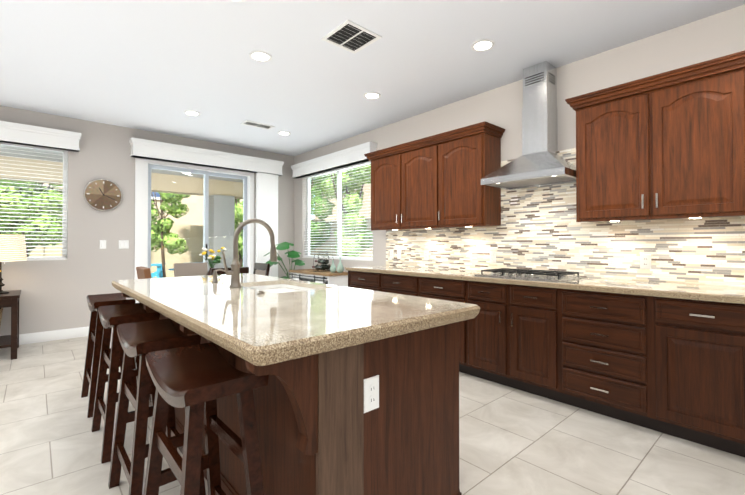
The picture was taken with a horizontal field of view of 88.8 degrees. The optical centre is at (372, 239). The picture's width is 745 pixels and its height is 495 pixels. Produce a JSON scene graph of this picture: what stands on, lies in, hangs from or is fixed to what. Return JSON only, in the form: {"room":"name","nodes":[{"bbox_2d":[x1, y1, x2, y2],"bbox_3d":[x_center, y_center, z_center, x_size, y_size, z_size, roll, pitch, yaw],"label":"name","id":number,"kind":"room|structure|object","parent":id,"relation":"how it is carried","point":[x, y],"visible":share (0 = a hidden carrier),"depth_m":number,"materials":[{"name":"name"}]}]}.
{"room":"kitchen","nodes":[
{"label":"kitchen","id":0,"kind":"room"},
{"bbox_2d":[0,106,293,335],"bbox_3d":[-4.116,-0.156,4.737,7.328,2.818,0.160,1,-1,-42],"label":"wall","id":1,"kind":"structure","parent":0,"point":[54,294],"depth_m":4.99,"materials":[{"name":"grey paint"}]},
{"bbox_2d":[0,144,67,260],"bbox_3d":[-4.487,-0.465,4.399,1.500,1.431,0.138,1,-1,-42],"label":"window","id":2,"kind":"structure","parent":1,"relation":"in","point":[65,172],"depth_m":4.80,"materials":[{"name":"white plastic"}]},
{"bbox_2d":[0,142,66,259],"bbox_3d":[-4.469,-0.470,4.380,1.480,1.412,0.050,1,-1,-42],"label":"window blinds","id":3,"kind":"object","parent":2,"relation":"attached to","point":[42,257],"visible":0.94,"depth_m":4.67,"materials":[{"name":"white plastic"}]},
{"bbox_2d":[0,121,80,151],"bbox_3d":[-4.394,-1.252,4.303,1.744,0.220,0.136,1,-1,-42],"label":"window valance","id":4,"kind":"object","parent":1,"relation":"attached to","point":[25,134],"visible":1,"depth_m":4.58,"materials":[{"name":"white wood"}]},
{"bbox_2d":[19,326,112,344],"bbox_3d":[-4.058,1.190,4.657,7.008,0.125,0.013,1,-1,-42],"label":"baseboard","id":5,"kind":"structure","parent":1,"relation":"attached to","point":[44,336],"depth_m":4.73,"materials":[{"name":"white wood"}]},
{"bbox_2d":[83,179,122,210],"bbox_3d":[-3.590,-0.600,5.078,0.434,0.434,0.033,1,-1,-42],"label":"clock","id":6,"kind":"object","parent":1,"relation":"attached to","point":[103,194],"visible":1,"depth_m":5.07,"materials":[{"name":"brown metal"}]},
{"bbox_2d":[100,240,105,248],"bbox_3d":[-3.598,0.062,5.079,0.072,0.116,0.011,1,-1,-42],"label":"switch plate","id":7,"kind":"object","parent":1,"relation":"attached to","point":[102,242],"depth_m":5.08,"materials":[{"name":"white plastic"}]},
{"bbox_2d":[119,240,128,248],"bbox_3d":[-3.422,0.064,5.235,0.118,0.116,0.011,1,-1,-42],"label":"switch plate","id":8,"kind":"object","parent":1,"relation":"attached to","point":[123,244],"depth_m":5.23,"materials":[{"name":"white plastic"}]},
{"bbox_2d":[134,158,253,302],"bbox_3d":[-2.720,0.051,5.955,1.745,2.430,0.168,1,-1,-42],"label":"sliding glass door","id":9,"kind":"structure","parent":1,"relation":"attached to","point":[143,206],"depth_m":5.84,"materials":[{"name":"white"}]},
{"bbox_2d":[129,137,283,175],"bbox_3d":[-2.470,-1.266,5.989,2.289,0.235,0.171,1,-1,-42],"label":"valance","id":10,"kind":"object","parent":1,"relation":"attached to","point":[157,150],"visible":1,"depth_m":5.79,"materials":[{"name":"white wood"}]},
{"bbox_2d":[256,172,277,276],"bbox_3d":[-1.823,0.058,6.560,0.380,2.390,0.094,1,-1,-42],"label":"stack","id":11,"kind":"object","parent":10,"relation":"hanging from","point":[266,198],"visible":0.58,"depth_m":6.51,"materials":[{"name":"white"}]},
{"bbox_2d":[0,333,744,494],"bbox_3d":[-1.218,1.242,1.458,7.328,0.050,8.889,1,-1,-42],"label":"floor","id":12,"kind":"structure","parent":0,"point":[513,441],"depth_m":2.25,"materials":[{"name":"tile"}]},
{"bbox_2d":[0,290,20,359],"bbox_3d":[-4.226,0.912,3.947,0.840,0.665,0.650,1,-1,-42],"label":"side table","id":13,"kind":"object","parent":12,"relation":"on","point":[11,298],"visible":1,"depth_m":3.97,"materials":[{"name":"brown wood"}]},
{"bbox_2d":[0,308,2,326],"bbox_3d":[-4.230,0.906,3.930,0.580,0.364,0.460,1,-1,-42],"label":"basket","id":14,"kind":"object","parent":13,"relation":"on","point":[1,310],"visible":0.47,"depth_m":4.12,"materials":[{"name":"wicker"}]},
{"bbox_2d":[0,233,26,293],"bbox_3d":[-4.048,0.251,4.139,0.430,0.660,0.430,1,-1,-42],"label":"table lamp","id":15,"kind":"object","parent":13,"relation":"on","point":[12,247],"visible":1,"depth_m":4.09,"materials":[{"name":"beige fabric"}]},
{"bbox_2d":[81,293,136,417],"bbox_3d":[-2.013,0.837,2.917,0.312,0.798,0.504,1,-1,-42],"label":"stool","id":16,"kind":"object","parent":12,"relation":"on","point":[95,333],"visible":0.65,"depth_m":2.82,"materials":[{"name":"brown wood"}]},
{"bbox_2d":[91,303,159,463],"bbox_3d":[-1.528,0.831,2.371,0.312,0.798,0.504,1,-1,-42],"label":"stool","id":17,"kind":"object","parent":12,"relation":"on","point":[113,316],"visible":0.71,"depth_m":2.26,"materials":[{"name":"brown wood"}]},
{"bbox_2d":[136,266,151,278],"bbox_3d":[-2.322,0.773,4.248,0.486,0.951,0.420,1,-1,-42],"label":"dining chair","id":18,"kind":"object","parent":12,"relation":"on","point":[143,272],"visible":0.04,"depth_m":4.00,"materials":[{"name":"brown wood"}]},
{"bbox_2d":[108,319,205,494],"bbox_3d":[-1.030,0.825,1.810,0.312,0.798,0.504,1,-1,-42],"label":"stool","id":19,"kind":"object","parent":12,"relation":"on","point":[142,340],"visible":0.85,"depth_m":1.75,"materials":[{"name":"brown wood"}]},
{"bbox_2d":[174,262,207,276],"bbox_3d":[-2.283,0.780,4.916,0.420,0.951,0.486,1,-1,-42],"label":"dining chair","id":20,"kind":"object","parent":12,"relation":"on","point":[189,269],"visible":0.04,"depth_m":5.04,"materials":[{"name":"beige fabric"}]},
{"bbox_2d":[143,342,268,494],"bbox_3d":[-0.589,0.819,1.313,0.312,0.798,0.504,1,-1,-42],"label":"stool","id":21,"kind":"object","parent":12,"relation":"on","point":[197,381],"visible":0.96,"depth_m":1.28,"materials":[{"name":"brown wood"}]},
{"bbox_2d":[210,267,248,274],"bbox_3d":[-1.659,0.772,4.214,0.420,0.951,0.472,1,-1,-42],"label":"dining chair","id":22,"kind":"object","parent":12,"relation":"on","point":[243,270],"visible":0.15,"depth_m":4.01,"materials":[{"name":"brown wood"}]},
{"bbox_2d":[253,263,269,275],"bbox_3d":[-1.620,0.779,4.871,0.472,0.951,0.420,1,-1,-42],"label":"dining chair","id":23,"kind":"object","parent":12,"relation":"on","point":[261,267],"visible":0.23,"depth_m":4.98,"materials":[{"name":"brown wood"}]},
{"bbox_2d":[264,242,304,278],"bbox_3d":[-1.415,0.650,6.266,0.671,1.240,0.673,1,-1,-42],"label":"monstera plant","id":24,"kind":"object","parent":12,"relation":"on","point":[285,246],"visible":0.35,"depth_m":6.13,"materials":[{"name":"green plant"}]},
{"bbox_2d":[122,293,461,494],"bbox_3d":[-0.733,0.788,2.246,0.978,0.875,2.328,1,-1,-42],"label":"kitchen island","id":25,"kind":"object","parent":12,"relation":"on","point":[358,394],"depth_m":1.41,"materials":[{"name":"brown wood"}]},
{"bbox_2d":[111,273,479,368],"bbox_3d":[-0.725,0.322,2.248,1.058,0.056,2.464,1,-1,-42],"label":"island countertop","id":26,"kind":"structure","parent":25,"relation":"on","point":[267,330],"depth_m":1.52,"materials":[{"name":"beige stone"}]},
{"bbox_2d":[212,269,224,282],"bbox_3d":[-1.083,0.250,2.685,0.099,0.094,0.043,1,-1,-42],"label":"soap dispenser","id":27,"kind":"object","parent":26,"relation":"on","point":[215,280],"visible":0.96,"depth_m":2.66,"materials":[{"name":"metal"}]},
{"bbox_2d":[221,218,276,287],"bbox_3d":[-0.780,0.077,2.438,0.369,0.434,0.071,1,-1,-42],"label":"faucet","id":28,"kind":"object","parent":26,"relation":"on","point":[234,272],"visible":1,"depth_m":2.37,"materials":[{"name":"metal"}]},
{"bbox_2d":[247,285,306,292],"bbox_3d":[-0.600,0.441,2.458,0.451,0.231,0.734,1,-1,-42],"label":"sink","id":29,"kind":"object","parent":26,"relation":"in","point":[270,288],"depth_m":2.78,"materials":[{"name":"white ceramic"}]},
{"bbox_2d":[289,269,347,286],"bbox_3d":[-0.827,0.876,5.923,0.460,0.780,1.120,1,-1,-42],"label":"console","id":30,"kind":"object","parent":12,"relation":"on","point":[330,278],"visible":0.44,"depth_m":5.61,"materials":[{"name":"brown wood"}]},
{"bbox_2d":[312,251,333,271],"bbox_3d":[-0.801,0.332,5.930,0.306,0.307,0.327,1,-1,-42],"label":"wine rack","id":31,"kind":"object","parent":30,"relation":"on","point":[323,267],"visible":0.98,"depth_m":5.85,"materials":[{"name":"black metal"}]},
{"bbox_2d":[330,257,343,272],"bbox_3d":[-0.528,0.370,5.641,0.158,0.225,0.198,1,-1,-42],"label":"vases","id":32,"kind":"object","parent":30,"relation":"on","point":[340,268],"visible":1,"depth_m":5.61,"materials":[{"name":"green"}]},
{"bbox_2d":[348,271,415,295],"bbox_3d":[0.323,0.814,4.503,0.661,0.874,1.156,1,-1,-42],"label":"base cabinet","id":33,"kind":"object","parent":12,"relation":"on","point":[390,283],"depth_m":4.24,"materials":[{"name":"brown wood"}]},
{"bbox_2d":[416,276,463,372],"bbox_3d":[0.898,0.806,3.857,0.661,0.874,0.574,1,-1,-42],"label":"base cabinet","id":34,"kind":"object","parent":12,"relation":"on","point":[427,287],"depth_m":3.59,"materials":[{"name":"brown wood"}]},
{"bbox_2d":[464,280,555,400],"bbox_3d":[1.358,0.801,3.339,0.661,0.874,0.811,1,-1,-42],"label":"base cabinet","id":35,"kind":"object","parent":12,"relation":"on","point":[511,341],"depth_m":3.09,"materials":[{"name":"brown wood"}]},
{"bbox_2d":[556,288,647,427],"bbox_3d":[1.813,0.795,2.826,0.661,0.874,0.560,1,-1,-42],"label":"base cabinet","id":36,"kind":"object","parent":12,"relation":"on","point":[602,337],"depth_m":2.60,"materials":[{"name":"brown wood"}]},
{"bbox_2d":[648,296,744,456],"bbox_3d":[2.328,0.789,2.246,0.661,0.874,0.991,1,-1,-42],"label":"base cabinet","id":37,"kind":"object","parent":12,"relation":"on","point":[675,367],"depth_m":2.23,"materials":[{"name":"brown wood"}]},
{"bbox_2d":[345,265,744,303],"bbox_3d":[1.619,0.338,3.022,0.697,0.040,5.125,1,-1,-42],"label":"countertop","id":38,"kind":"structure","parent":37,"relation":"on","point":[718,293],"depth_m":2.75,"materials":[{"name":"stone"}]},
{"bbox_2d":[473,268,583,281],"bbox_3d":[1.347,0.296,3.319,0.500,0.048,0.750,1,-1,-42],"label":"cooktop","id":39,"kind":"object","parent":38,"relation":"in","point":[557,276],"visible":1,"depth_m":3.19,"materials":[{"name":"metal"}]},
{"bbox_3d":[-1.969,0.874,4.561,1.040,0.755,1.040,1,-1,-42],"label":"dining table","id":40,"kind":"object","parent":12,"relation":"on","visible":0},
{"bbox_2d":[199,247,226,274],"bbox_3d":[-1.939,0.291,4.658,0.304,0.411,0.211,1,-1,-42],"label":"flower arrangement","id":41,"kind":"object","parent":40,"relation":"on","point":[217,260],"visible":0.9,"depth_m":4.63,"materials":[{"name":"multicoloured"}]},
{"bbox_2d":[0,0,744,155],"bbox_3d":[-1.218,-1.651,1.490,7.328,0.100,8.889,1,-1,-42],"label":"ceiling","id":42,"kind":"structure","parent":0,"point":[159,66],"depth_m":3.26,"materials":[{"name":"white paint"}]},
{"bbox_2d":[184,110,200,115],"bbox_3d":[-2.224,-1.561,4.695,0.189,0.009,0.189,-1,-1,42],"label":"recessed light","id":43,"kind":"object","parent":42,"relation":"in","point":[189,112],"depth_m":4.69,"materials":[{"name":"white"}]},
{"bbox_2d":[241,120,274,129],"bbox_3d":[-1.552,-1.555,5.158,0.400,0.011,0.190,1,-1,-42],"label":"ceiling vent","id":44,"kind":"object","parent":42,"relation":"in","point":[257,124],"visible":0.98,"depth_m":5.14,"materials":[{"name":"white metal"}]},
{"bbox_2d":[249,51,271,61],"bbox_3d":[-0.963,-1.577,3.275,0.189,0.009,0.189,-1,-1,42],"label":"recessed light","id":45,"kind":"object","parent":42,"relation":"in","point":[260,56],"depth_m":3.28,"materials":[{"name":"white"}]},
{"bbox_2d":[278,131,290,134],"bbox_3d":[-1.285,-1.552,5.543,0.189,0.009,0.189,-1,-1,42],"label":"recessed light","id":46,"kind":"object","parent":42,"relation":"in","point":[280,132],"depth_m":5.54,"materials":[{"name":"white"}]},
{"bbox_2d":[321,20,381,53],"bbox_3d":[-0.166,-1.579,2.979,0.340,0.011,0.340,1,-1,-42],"label":"ceiling vent","id":47,"kind":"object","parent":42,"relation":"in","point":[350,36],"visible":1,"depth_m":2.97,"materials":[{"name":"white metal"}]},
{"bbox_2d":[363,92,380,98],"bbox_3d":[-0.005,-1.567,4.139,0.189,0.009,0.189,-1,-1,42],"label":"recessed light","id":48,"kind":"object","parent":42,"relation":"in","point":[369,95],"depth_m":4.14,"materials":[{"name":"white"}]},
{"bbox_2d":[471,39,494,51],"bbox_3d":[0.897,-1.579,3.093,0.189,0.009,0.189,-1,-1,42],"label":"recessed light","id":49,"kind":"object","parent":42,"relation":"in","point":[481,45],"depth_m":3.09,"materials":[{"name":"white"}]},
{"bbox_2d":[294,4,744,283],"bbox_3d":[1.515,-0.166,3.794,0.160,2.818,8.729,1,-1,-42],"label":"wall","id":50,"kind":"structure","parent":0,"point":[721,34],"depth_m":3.46,"materials":[{"name":"grey paint"}]},
{"bbox_2d":[291,142,376,178],"bbox_3d":[-0.701,-1.232,6.077,0.136,0.220,2.154,1,-1,-42],"label":"window valance","id":51,"kind":"object","parent":50,"relation":"attached to","point":[353,155],"visible":0.92,"depth_m":5.88,"materials":[{"name":"white wood"}]},
{"bbox_2d":[302,163,372,260],"bbox_3d":[-0.570,-0.426,6.132,0.138,1.471,1.890,1,-1,-42],"label":"window","id":52,"kind":"structure","parent":50,"relation":"in","point":[339,198],"depth_m":6.15,"materials":[{"name":"white"}]},
{"bbox_2d":[304,161,372,259],"bbox_3d":[-0.590,-0.431,6.114,0.050,1.452,1.866,1,-1,-42],"label":"window blinds","id":53,"kind":"object","parent":52,"relation":"attached to","point":[361,258],"visible":0.79,"depth_m":6.00,"materials":[{"name":"white plastic"}]},
{"bbox_2d":[368,141,435,229],"bbox_3d":[0.451,-0.596,4.619,0.318,0.917,1.110,1,-1,-42],"label":"upper cabinet","id":54,"kind":"object","parent":50,"relation":"attached to","point":[433,181],"depth_m":4.46,"materials":[{"name":"brown wood"}]},
{"bbox_2d":[436,129,502,227],"bbox_3d":[1.006,-0.603,3.994,0.318,0.917,0.561,1,-1,-42],"label":"upper cabinet","id":55,"kind":"object","parent":50,"relation":"attached to","point":[462,160],"depth_m":3.84,"materials":[{"name":"brown wood"}]},
{"bbox_2d":[481,61,575,189],"bbox_3d":[1.430,-1.042,3.401,0.498,1.071,0.744,1,-1,-42],"label":"range hood","id":56,"kind":"object","parent":50,"relation":"attached to","point":[540,161],"visible":0.96,"depth_m":3.40,"materials":[{"name":"metal"}]},
{"bbox_2d":[386,148,744,285],"bbox_3d":[1.882,-0.247,3.255,0.008,1.134,5.114,1,-1,-42],"label":"backsplash","id":57,"kind":"structure","parent":50,"relation":"attached to","point":[540,228],"depth_m":3.37,"materials":[{"name":"tile"}]},
{"bbox_2d":[390,250,393,258],"bbox_3d":[0.254,0.192,5.071,0.010,0.116,0.072,1,-1,-42],"label":"outlet","id":58,"kind":"object","parent":57,"relation":"attached to","point":[391,251],"depth_m":5.06,"materials":[{"name":"white plastic"}]},
{"bbox_2d":[397,250,400,258],"bbox_3d":[0.346,0.191,4.965,0.011,0.116,0.072,1,-1,-42],"label":"outlet","id":59,"kind":"object","parent":57,"relation":"attached to","point":[398,251],"depth_m":4.96,"materials":[{"name":"white plastic"}]},
{"bbox_2d":[424,250,428,259],"bbox_3d":[0.652,0.187,4.622,0.010,0.116,0.072,1,-1,-42],"label":"outlet","id":60,"kind":"object","parent":57,"relation":"attached to","point":[426,253],"depth_m":4.61,"materials":[{"name":"white plastic"}]},
{"bbox_2d":[490,252,495,262],"bbox_3d":[1.250,0.179,3.949,0.010,0.116,0.072,1,-1,-42],"label":"outlet","id":61,"kind":"object","parent":57,"relation":"attached to","point":[492,254],"depth_m":3.94,"materials":[{"name":"white plastic"}]},
{"bbox_2d":[640,254,650,268],"bbox_3d":[2.126,0.168,2.962,0.010,0.116,0.072,1,-1,-42],"label":"outlet","id":62,"kind":"object","parent":57,"relation":"attached to","point":[645,261],"depth_m":2.96,"materials":[{"name":"white plastic"}]},
{"bbox_2d":[573,62,744,221],"bbox_3d":[2.074,-0.616,2.792,0.318,0.917,0.989,1,-1,-42],"label":"upper cabinet","id":63,"kind":"object","parent":50,"relation":"attached to","point":[668,144],"depth_m":2.62,"materials":[{"name":"brown wood"}]},
{"bbox_2d":[396,217,700,229],"bbox_3d":[1.595,-0.146,3.357,0.064,0.011,4.014,1,-1,-42],"label":"spotlights","id":64,"kind":"object","parent":63,"relation":"attached to","point":[617,221],"visible":0.62,"depth_m":2.65,"materials":[{"name":"white"}]},
{"label":"outside","id":65,"kind":"structure","parent":0,"visible":0},
{"bbox_3d":[-2.813,1.371,10.627,70.000,0.015,70.000,1,-1,-42],"label":"ground","id":66,"kind":"structure","parent":65,"visible":0},
{"bbox_2d":[0,180,242,277],"bbox_3d":[-7.232,-1.166,9.436,10.303,5.292,3.870,1,-1,-42],"label":"trees","id":67,"kind":"object","parent":66,"relation":"on","point":[158,232],"depth_m":8.26,"materials":[{"name":"green plant"}]},
{"bbox_2d":[7,183,242,225],"bbox_3d":[-15.578,-1.894,16.379,17.500,6.650,11.500,1,-1,-42],"label":"house","id":68,"kind":"structure","parent":66,"relation":"on","point":[189,218],"depth_m":16.25,"materials":[{"name":"beige paint"}]},
{"bbox_2d":[151,263,166,277],"bbox_3d":[-6.726,0.812,11.214,1.057,1.235,0.912,0,-1,-22],"label":"chair","id":69,"kind":"object","parent":66,"relation":"on","point":[159,272],"depth_m":11.02,"materials":[{"name":"blue plastic"}]},
{"bbox_2d":[29,218,372,277],"bbox_3d":[-4.454,0.244,-0.615,20.600,2.000,23.350,1,-1,-42],"label":"wall","id":70,"kind":"structure","parent":66,"relation":"on","point":[157,259],"depth_m":12.61,"materials":[{"name":"beige paint"}]},
{"bbox_2d":[208,195,234,270],"bbox_3d":[-5.482,0.161,6.779,5.940,2.330,0.450,1,-1,-42],"label":"patio column","id":71,"kind":"structure","parent":66,"relation":"on","point":[215,209],"depth_m":8.43,"materials":[{"name":"grey paint"}]},
{"bbox_2d":[0,156,242,198],"bbox_3d":[-6.652,-1.186,5.754,9.750,0.340,0.330,1,-1,-42],"label":"beam","id":72,"kind":"structure","parent":71,"relation":"on","point":[191,191],"depth_m":7.64,"materials":[{"name":"beige paint"}]},
{"bbox_2d":[0,145,242,182],"bbox_3d":[-5.925,-1.515,4.939,9.750,0.300,2.521,1,-1,-42],"label":"roof","id":73,"kind":"structure","parent":72,"relation":"on","point":[35,153],"depth_m":6.17,"materials":[{"name":"grey paint"}]},
{"bbox_2d":[310,164,372,256],"bbox_3d":[-0.511,-1.122,8.638,1.765,5.134,5.444,1,-1,-42],"label":"trees","id":74,"kind":"object","parent":66,"relation":"on","point":[350,201],"depth_m":8.58,"materials":[{"name":"green plant"}]},
{"bbox_2d":[315,166,370,221],"bbox_3d":[8.252,-1.787,12.464,11.060,6.350,20.000,1,-1,-42],"label":"house","id":75,"kind":"structure","parent":66,"relation":"on","point":[365,195],"depth_m":13.88,"materials":[{"name":"beige paint"}]}
]}

